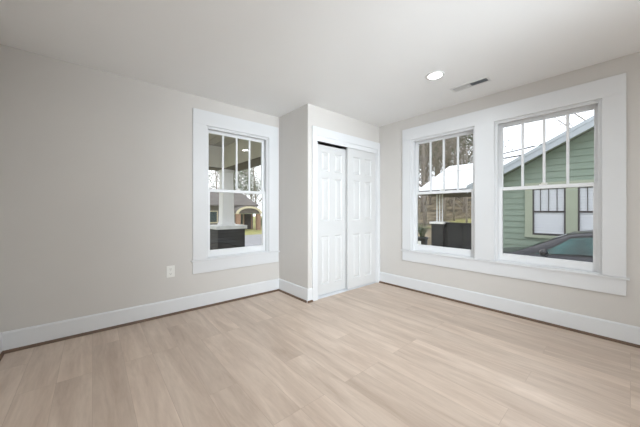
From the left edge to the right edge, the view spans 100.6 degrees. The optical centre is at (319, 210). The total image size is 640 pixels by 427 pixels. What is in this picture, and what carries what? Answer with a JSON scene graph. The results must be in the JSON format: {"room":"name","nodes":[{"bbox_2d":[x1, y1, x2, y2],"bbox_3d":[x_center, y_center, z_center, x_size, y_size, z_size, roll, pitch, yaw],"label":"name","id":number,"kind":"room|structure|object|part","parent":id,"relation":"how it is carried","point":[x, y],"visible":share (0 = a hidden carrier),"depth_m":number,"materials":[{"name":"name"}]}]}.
{"room":"empty bedroom","nodes":[
{"label":"empty bedroom","id":0,"kind":"room"},
{"bbox_2d":[0,44,345,332],"bbox_3d":[-1.062,-0.089,3.451,3.988,2.440,0.160,0,0,-41],"label":"wall","id":1,"kind":"structure","parent":0,"point":[96,166],"depth_m":2.46,"materials":[{"name":"beige paint"}]},
{"bbox_2d":[2,278,279,353],"bbox_3d":[-1.534,1.048,2.920,2.547,0.165,0.032,0,0,-41],"label":"baseboard","id":2,"kind":"structure","parent":1,"relation":"attached to","point":[33,336],"depth_m":2.58,"materials":[{"name":"white paint"}]},
{"bbox_2d":[166,265,174,277],"bbox_3d":[-1.612,0.664,2.869,0.080,0.124,0.009,0,0,-41],"label":"wall outlet","id":3,"kind":"object","parent":1,"relation":"attached to","point":[170,270],"visible":1,"depth_m":2.87,"materials":[{"name":"white plastic"}]},
{"bbox_2d":[191,108,279,273],"bbox_3d":[-1.072,-0.215,3.441,1.159,1.883,0.221,0,0,-41],"label":"window","id":4,"kind":"structure","parent":1,"relation":"in","point":[268,136],"depth_m":3.33,"materials":[{"name":"white paint"}]},
{"bbox_3d":[-1.085,-0.598,3.455,0.797,0.757,0.032,0,0,-41],"label":"sash","id":5,"kind":"part","parent":4,"relation":"part of","materials":[{"name":"white plastic"}]},
{"bbox_3d":[-1.061,0.152,3.427,0.797,0.812,0.032,0,0,-41],"label":"sash","id":6,"kind":"part","parent":4,"relation":"part of","materials":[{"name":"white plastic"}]},
{"bbox_2d":[209,134,239,146],"bbox_3d":[-3.966,-1.335,2.787,7.600,0.068,2.607,0,0,-41],"label":"ceiling","id":7,"kind":"structure","parent":0,"point":[215,140],"depth_m":4.97,"materials":[{"name":"grey paint"}]},
{"bbox_2d":[0,283,639,426],"bbox_3d":[0.887,1.191,1.175,4.308,0.120,6.152,0,0,-41],"label":"floor","id":8,"kind":"structure","parent":0,"point":[376,354],"depth_m":1.90,"materials":[{"name":"brown wood"}]},
{"bbox_2d":[318,282,375,298],"bbox_3d":[0.393,1.125,3.771,1.194,0.011,0.079,0,0,-41],"label":"door track","id":9,"kind":"object","parent":8,"relation":"on","point":[342,290],"visible":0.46,"depth_m":3.66,"materials":[{"name":"metal"}]},
{"bbox_2d":[0,0,639,126],"bbox_3d":[0.887,-1.369,1.175,4.308,0.120,6.152,0,0,-41],"label":"ceiling","id":10,"kind":"structure","parent":0,"point":[368,61],"depth_m":2.10,"materials":[{"name":"white paint"}]},
{"bbox_2d":[426,71,444,79],"bbox_3d":[1.119,-1.305,2.584,0.172,0.008,0.172,0,0,-41],"label":"recessed light","id":11,"kind":"object","parent":10,"relation":"in","point":[434,75],"visible":1,"depth_m":2.57,"materials":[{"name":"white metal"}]},
{"bbox_2d":[450,76,491,92],"bbox_3d":[1.565,-1.304,2.772,0.124,0.010,0.364,0,0,-41],"label":"ceiling vent","id":12,"kind":"object","parent":10,"relation":"in","point":[484,79],"visible":1,"depth_m":2.76,"materials":[{"name":"white metal"}]},
{"bbox_2d":[279,104,378,288],"bbox_3d":[0.178,-0.089,3.974,1.425,2.440,0.658,0,0,-41],"label":"wall","id":13,"kind":"structure","parent":0,"point":[295,127],"depth_m":3.49,"materials":[{"name":"beige paint"}]},
{"bbox_2d":[278,279,312,302],"bbox_3d":[-0.337,1.048,3.502,0.094,0.165,0.674,0,0,-41],"label":"baseboard","id":14,"kind":"structure","parent":13,"relation":"attached to","point":[303,294],"depth_m":3.41,"materials":[{"name":"white paint"}]},
{"bbox_3d":[-0.337,1.120,3.502,0.094,0.022,0.674,0,0,-41],"label":"shoe moulding","id":15,"kind":"part","parent":14,"relation":"part of","materials":[{"name":"wood"}]},
{"bbox_2d":[318,144,345,295],"bbox_3d":[0.153,0.129,3.608,0.594,1.965,0.030,0,0,-41],"label":"door","id":16,"kind":"structure","parent":13,"relation":"in","point":[331,160],"depth_m":3.58,"materials":[{"name":"white paint"}]},
{"bbox_2d":[312,126,379,300],"bbox_3d":[0.386,0.042,3.778,1.361,2.178,0.130,0,0,-41],"label":"door frame","id":17,"kind":"structure","parent":13,"relation":"attached to","point":[322,135],"depth_m":3.46,"materials":[{"name":"white paint"}]},
{"bbox_2d":[346,147,375,288],"bbox_3d":[0.618,0.115,3.943,0.624,1.992,0.030,0,0,-41],"label":"door","id":18,"kind":"structure","parent":13,"relation":"in","point":[360,165],"depth_m":3.90,"materials":[{"name":"white paint"}]},
{"bbox_2d":[379,52,639,326],"bbox_3d":[2.462,-0.089,2.524,0.160,2.440,5.832,0,0,-41],"label":"wall","id":19,"kind":"structure","parent":0,"point":[606,306],"depth_m":2.71,"materials":[{"name":"beige paint"}]},
{"bbox_2d":[379,272,639,347],"bbox_3d":[2.603,1.048,2.212,0.032,0.165,5.174,0,0,-41],"label":"baseboard","id":20,"kind":"structure","parent":19,"relation":"attached to","point":[625,334],"depth_m":2.72,"materials":[{"name":"white paint"}]},
{"bbox_2d":[401,73,629,295],"bbox_3d":[1.960,-0.215,3.110,0.221,1.883,2.166,0,0,-41],"label":"window","id":21,"kind":"structure","parent":19,"relation":"in","point":[486,126],"depth_m":2.78,"materials":[{"name":"white paint"}]},
{"bbox_3d":[1.638,-0.598,3.515,0.032,0.757,0.802,0,0,-41],"label":"sash","id":22,"kind":"part","parent":21,"relation":"part of","materials":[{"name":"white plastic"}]},
{"bbox_3d":[1.609,0.152,3.491,0.032,0.812,0.802,0,0,-41],"label":"sash","id":23,"kind":"part","parent":21,"relation":"part of","materials":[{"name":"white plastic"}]},
{"bbox_3d":[2.306,-0.598,2.734,0.032,0.757,0.802,0,0,-41],"label":"sash","id":24,"kind":"part","parent":21,"relation":"part of","materials":[{"name":"white plastic"}]},
{"bbox_3d":[2.278,0.152,2.710,0.032,0.812,0.802,0,0,-41],"label":"sash","id":25,"kind":"part","parent":21,"relation":"part of","materials":[{"name":"white plastic"}]},
{"bbox_3d":[-3.942,1.811,2.775,7.620,1.040,2.557,0,0,-41],"label":"floor","id":26,"kind":"structure","parent":0,"visible":0},
{"bbox_2d":[210,224,246,249],"bbox_3d":[-2.000,0.806,5.680,0.650,0.970,0.650,0,0,-41],"label":"pier","id":27,"kind":"object","parent":26,"relation":"on","point":[227,236],"visible":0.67,"depth_m":5.46,"materials":[{"name":"black paint"}]},
{"bbox_2d":[218,169,234,225],"bbox_3d":[-2.000,-0.267,5.680,0.280,1.175,0.280,0,0,-41],"label":"porch column","id":28,"kind":"structure","parent":27,"relation":"on","point":[226,200],"depth_m":5.60,"materials":[{"name":"white paint"}]},
{"bbox_2d":[209,139,260,171],"bbox_3d":[-3.974,-1.081,2.681,7.450,0.455,2.457,0,0,-41],"label":"beam","id":29,"kind":"structure","parent":28,"relation":"on","point":[215,152],"depth_m":5.17,"materials":[{"name":"paint"}]},
{"bbox_3d":[-0.689,-0.089,-0.174,0.160,2.440,5.832,0,0,-41],"label":"wall","id":30,"kind":"structure","parent":0,"visible":0},
{"bbox_2d":[0,332,4,360],"bbox_3d":[-0.616,1.048,-0.111,0.032,0.165,5.832,0,0,-41],"label":"baseboard","id":31,"kind":"structure","parent":30,"relation":"attached to","point":[2,353],"depth_m":2.06,"materials":[{"name":"white paint"}]},
{"label":"outside","id":32,"kind":"structure","parent":0,"visible":0},
{"bbox_3d":[8.699,1.949,0.603,4.000,0.165,17.600,0,0,-41],"label":"driveway","id":33,"kind":"object","parent":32,"visible":0},
{"bbox_2d":[503,230,592,261],"bbox_3d":[5.450,1.131,5.167,2.190,1.470,4.700,0,0,-41],"label":"parked car","id":34,"kind":"object","parent":33,"relation":"on","point":[576,245],"visible":0.17,"depth_m":5.01,"materials":[{"name":"grey paint"}]},
{"bbox_2d":[539,249,548,255],"bbox_3d":[4.259,0.806,5.055,0.235,0.136,0.140,0,0,-41],"label":"mirror","id":35,"kind":"object","parent":34,"relation":"attached to","point":[543,252],"depth_m":4.98,"materials":[{"name":"grey paint"}]},
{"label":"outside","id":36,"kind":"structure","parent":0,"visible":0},
{"bbox_2d":[245,196,470,244],"bbox_3d":[-1.613,-3.024,24.948,150.000,10.610,140.000,0,0,-41],"label":"ground","id":37,"kind":"structure","parent":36,"point":[460,216],"depth_m":29.09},
{"bbox_2d":[209,170,219,188],"bbox_3d":[-23.020,-5.808,46.299,12.620,16.796,12.074,0,0,1],"label":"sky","id":38,"kind":"structure","parent":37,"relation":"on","point":[209,170],"depth_m":47.66,"materials":[{"name":"white"}]},
{"bbox_2d":[209,171,242,188],"bbox_3d":[-16.798,-4.342,42.370,10.602,13.864,9.270,0,0,-37],"label":"bare tree","id":39,"kind":"object","parent":37,"relation":"on","point":[215,173],"visible":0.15,"depth_m":42.79,"materials":[{"name":"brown plant"}]},
{"bbox_2d":[210,192,261,229],"bbox_3d":[-17.143,-0.094,29.786,17.700,4.750,12.250,0,0,-41],"label":"house","id":40,"kind":"structure","parent":37,"relation":"on","point":[244,207],"depth_m":30.54,"materials":[{"name":"grey"}]},
{"bbox_3d":[-11.876,0.756,29.247,1.040,1.150,0.020,0,0,-41],"label":"pane","id":41,"kind":"part","parent":40,"relation":"part of","materials":[{"name":"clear glass"}]},
{"bbox_3d":[-8.668,1.331,31.881,0.800,1.900,0.050,0,0,-41],"label":"entry door","id":42,"kind":"part","parent":40,"relation":"part of","materials":[{"name":"paint"}]},
{"bbox_2d":[216,170,258,196],"bbox_3d":[-14.772,-4.594,45.724,10.263,14.277,10.727,0,0,-17],"label":"bare tree","id":43,"kind":"object","parent":37,"relation":"on","point":[240,181],"visible":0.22,"depth_m":44.58,"materials":[{"name":"grey plant"}]},
{"bbox_2d":[238,166,261,208],"bbox_3d":[-11.705,-6.488,47.733,12.622,18.115,12.521,0,0,-36],"label":"bare tree","id":44,"kind":"object","parent":37,"relation":"on","point":[255,201],"visible":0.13,"depth_m":47.11,"materials":[{"name":"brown plant"}]},
{"bbox_2d":[239,166,261,204],"bbox_3d":[-13.908,-4.999,53.069,10.867,15.117,11.358,0,0,-28],"label":"bare tree","id":45,"kind":"object","parent":37,"relation":"on","point":[257,184],"visible":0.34,"depth_m":52.54,"materials":[{"name":"grey plant"}]},
{"bbox_2d":[418,140,452,197],"bbox_3d":[9.954,-6.848,29.481,11.354,16.296,11.264,0,0,-21],"label":"bare tree","id":46,"kind":"object","parent":37,"relation":"on","point":[452,140],"visible":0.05,"depth_m":29.15,"materials":[{"name":"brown plant"}]},
{"bbox_2d":[419,142,459,183],"bbox_3d":[17.239,-10.276,41.879,12.361,16.452,11.826,0,0,12],"label":"bare tree","id":47,"kind":"object","parent":37,"relation":"on","point":[433,142],"visible":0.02,"depth_m":41.50,"materials":[{"name":"grey plant"}]},
{"bbox_2d":[419,136,461,224],"bbox_3d":[10.218,-7.565,23.553,11.020,18.556,15.024,0,0,-20],"label":"bare tree","id":48,"kind":"object","parent":37,"relation":"on","point":[425,168],"visible":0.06,"depth_m":23.90,"materials":[{"name":"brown plant"}]},
{"bbox_2d":[419,138,465,212],"bbox_3d":[12.507,-9.018,31.357,13.798,19.194,14.422,0,0,-32],"label":"bare tree","id":49,"kind":"object","parent":37,"relation":"on","point":[421,158],"visible":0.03,"depth_m":31.31,"materials":[{"name":"grey plant"}]},
{"bbox_2d":[419,145,471,204],"bbox_3d":[14.386,-7.535,34.171,10.953,14.323,9.578,0,0,36],"label":"bare tree","id":50,"kind":"object","parent":37,"relation":"on","point":[430,197],"visible":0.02,"depth_m":34.30,"materials":[{"name":"brown plant"}]},
{"bbox_2d":[420,135,472,204],"bbox_3d":[16.064,-7.773,32.653,9.910,14.820,11.334,0,0,10],"label":"bare tree","id":51,"kind":"object","parent":37,"relation":"on","point":[469,135],"visible":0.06,"depth_m":32.13,"materials":[{"name":"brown plant"}]},
{"bbox_2d":[422,135,472,220],"bbox_3d":[12.274,-4.968,25.491,8.310,12.414,8.899,0,0,-10],"label":"bare tree","id":52,"kind":"object","parent":37,"relation":"on","point":[453,198],"visible":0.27,"depth_m":25.23,"materials":[{"name":"brown plant"}]},
{"bbox_2d":[428,137,470,222],"bbox_3d":[11.417,-3.302,21.389,7.637,9.433,5.602,0,0,10],"label":"bare tree","id":53,"kind":"object","parent":37,"relation":"on","point":[455,163],"visible":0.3,"depth_m":21.53,"materials":[{"name":"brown plant"}]},
{"bbox_2d":[429,132,505,166],"bbox_3d":[18.742,-11.426,39.709,13.281,18.475,13.881,0,0,-12],"label":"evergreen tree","id":54,"kind":"object","parent":37,"relation":"on","point":[504,132],"visible":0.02,"depth_m":39.19,"materials":[{"name":"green plant"}]},
{"bbox_2d":[420,134,517,211],"bbox_3d":[15.429,-5.370,27.877,8.352,11.619,8.730,0,0,-31],"label":"bare tree","id":55,"kind":"object","parent":37,"relation":"on","point":[466,136],"visible":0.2,"depth_m":27.99,"materials":[{"name":"grey plant"}]},
{"bbox_2d":[419,128,528,221],"bbox_3d":[11.240,-7.373,23.560,14.643,18.086,10.741,0,0,-28],"label":"bare tree","id":56,"kind":"object","parent":37,"relation":"on","point":[445,203],"visible":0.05,"depth_m":22.70,"materials":[{"name":"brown plant"}]},
{"bbox_2d":[466,116,593,247],"bbox_3d":[12.401,-0.726,8.452,11.765,5.214,10.070,0,0,-41],"label":"house","id":57,"kind":"structure","parent":37,"relation":"on","point":[533,216],"depth_m":7.18,"materials":[{"name":"green wood"}]},
{"bbox_2d":[419,159,504,196],"bbox_3d":[5.386,-1.286,10.226,3.124,1.435,2.170,0,0,-41],"label":"porch roof","id":58,"kind":"structure","parent":57,"relation":"attached to","point":[465,170],"depth_m":9.98,"materials":[{"name":"white metal"}]},
{"bbox_2d":[504,143,542,153],"bbox_3d":[11.090,-3.528,17.106,0.041,3.552,22.661,0,0,27],"label":"power line","id":59,"kind":"object","parent":57,"relation":"on","point":[542,143],"visible":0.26,"depth_m":9.07,"materials":[{"name":"black"}]},
{"bbox_3d":[6.220,0.041,7.231,0.020,1.300,0.695,0,0,-41],"label":"sash","id":60,"kind":"part","parent":57,"relation":"part of","materials":[{"name":"paint"}]},
{"bbox_2d":[534,188,563,234],"bbox_3d":[6.238,0.041,7.246,0.022,1.300,0.695,0,0,-41],"label":"blind","id":61,"kind":"object","parent":57,"relation":"hanging from","point":[548,203],"depth_m":7.23,"materials":[{"name":"white fabric"}]},
{"bbox_3d":[6.825,0.041,6.525,0.020,1.300,0.715,0,0,-41],"label":"sash","id":62,"kind":"part","parent":57,"relation":"part of","materials":[{"name":"paint"}]},
{"bbox_2d":[580,187,592,230],"bbox_3d":[6.843,0.041,6.540,0.022,1.300,0.715,0,0,-41],"label":"blind","id":63,"kind":"object","parent":57,"relation":"hanging from","point":[586,193],"depth_m":6.69,"materials":[{"name":"white fabric"}]},
{"bbox_2d":[550,111,585,130],"bbox_3d":[17.690,-7.290,17.370,10.004,16.845,13.638,0,0,1],"label":"bare tree","id":64,"kind":"object","parent":37,"relation":"on","point":[585,111],"visible":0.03,"depth_m":18.21,"materials":[{"name":"grey plant"}]},
{"bbox_3d":[5.440,1.716,10.252,3.000,0.630,2.100,0,0,-41],"label":"floor","id":65,"kind":"structure","parent":37,"relation":"on","visible":0},
{"bbox_2d":[418,223,428,244],"bbox_3d":[3.742,0.946,9.940,0.732,0.910,0.845,0,0,-41],"label":"potted plant","id":66,"kind":"object","parent":65,"relation":"on","point":[422,239],"visible":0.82,"depth_m":9.79,"materials":[{"name":"green plant"}]},
{"bbox_3d":[3.752,0.787,9.934,0.549,0.511,0.723,0,0,10],"label":"stem","id":67,"kind":"part","parent":66,"relation":"part of","materials":[{"name":"green plant"}]},
{"bbox_3d":[3.818,1.201,9.917,0.420,0.400,0.420,0,0,-41],"label":"pot","id":68,"kind":"part","parent":66,"relation":"part of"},
{"bbox_2d":[429,221,444,246],"bbox_3d":[4.411,0.916,9.793,0.520,0.970,0.520,0,0,-41],"label":"brick pier","id":69,"kind":"structure","parent":65,"relation":"on","point":[437,228],"depth_m":9.62,"materials":[{"name":"black paint"}]},
{"bbox_2d":[436,195,437,221],"bbox_3d":[4.346,-0.080,9.869,0.070,1.022,0.068,0,0,-41],"label":"porch post","id":70,"kind":"object","parent":69,"relation":"on","point":[436,195],"visible":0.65,"depth_m":9.85,"materials":[{"name":"white paint"}]},
{"bbox_2d":[444,222,470,249],"bbox_3d":[4.895,0.921,9.167,0.160,0.960,1.160,0,0,-41],"label":"wall","id":71,"kind":"structure","parent":65,"relation":"on","point":[457,235],"depth_m":9.22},
{"bbox_3d":[4.895,0.461,9.167,0.160,0.040,1.160,0,0,-41],"label":"rail","id":72,"kind":"part","parent":71,"relation":"part of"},
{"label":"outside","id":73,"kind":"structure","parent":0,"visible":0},
{"bbox_2d":[245,234,261,246],"bbox_3d":[-7.909,2.344,16.925,110.000,0.175,9.000,0,0,-41],"label":"road","id":74,"kind":"structure","parent":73,"point":[250,240],"depth_m":19.70,"materials":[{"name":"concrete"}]}
]}

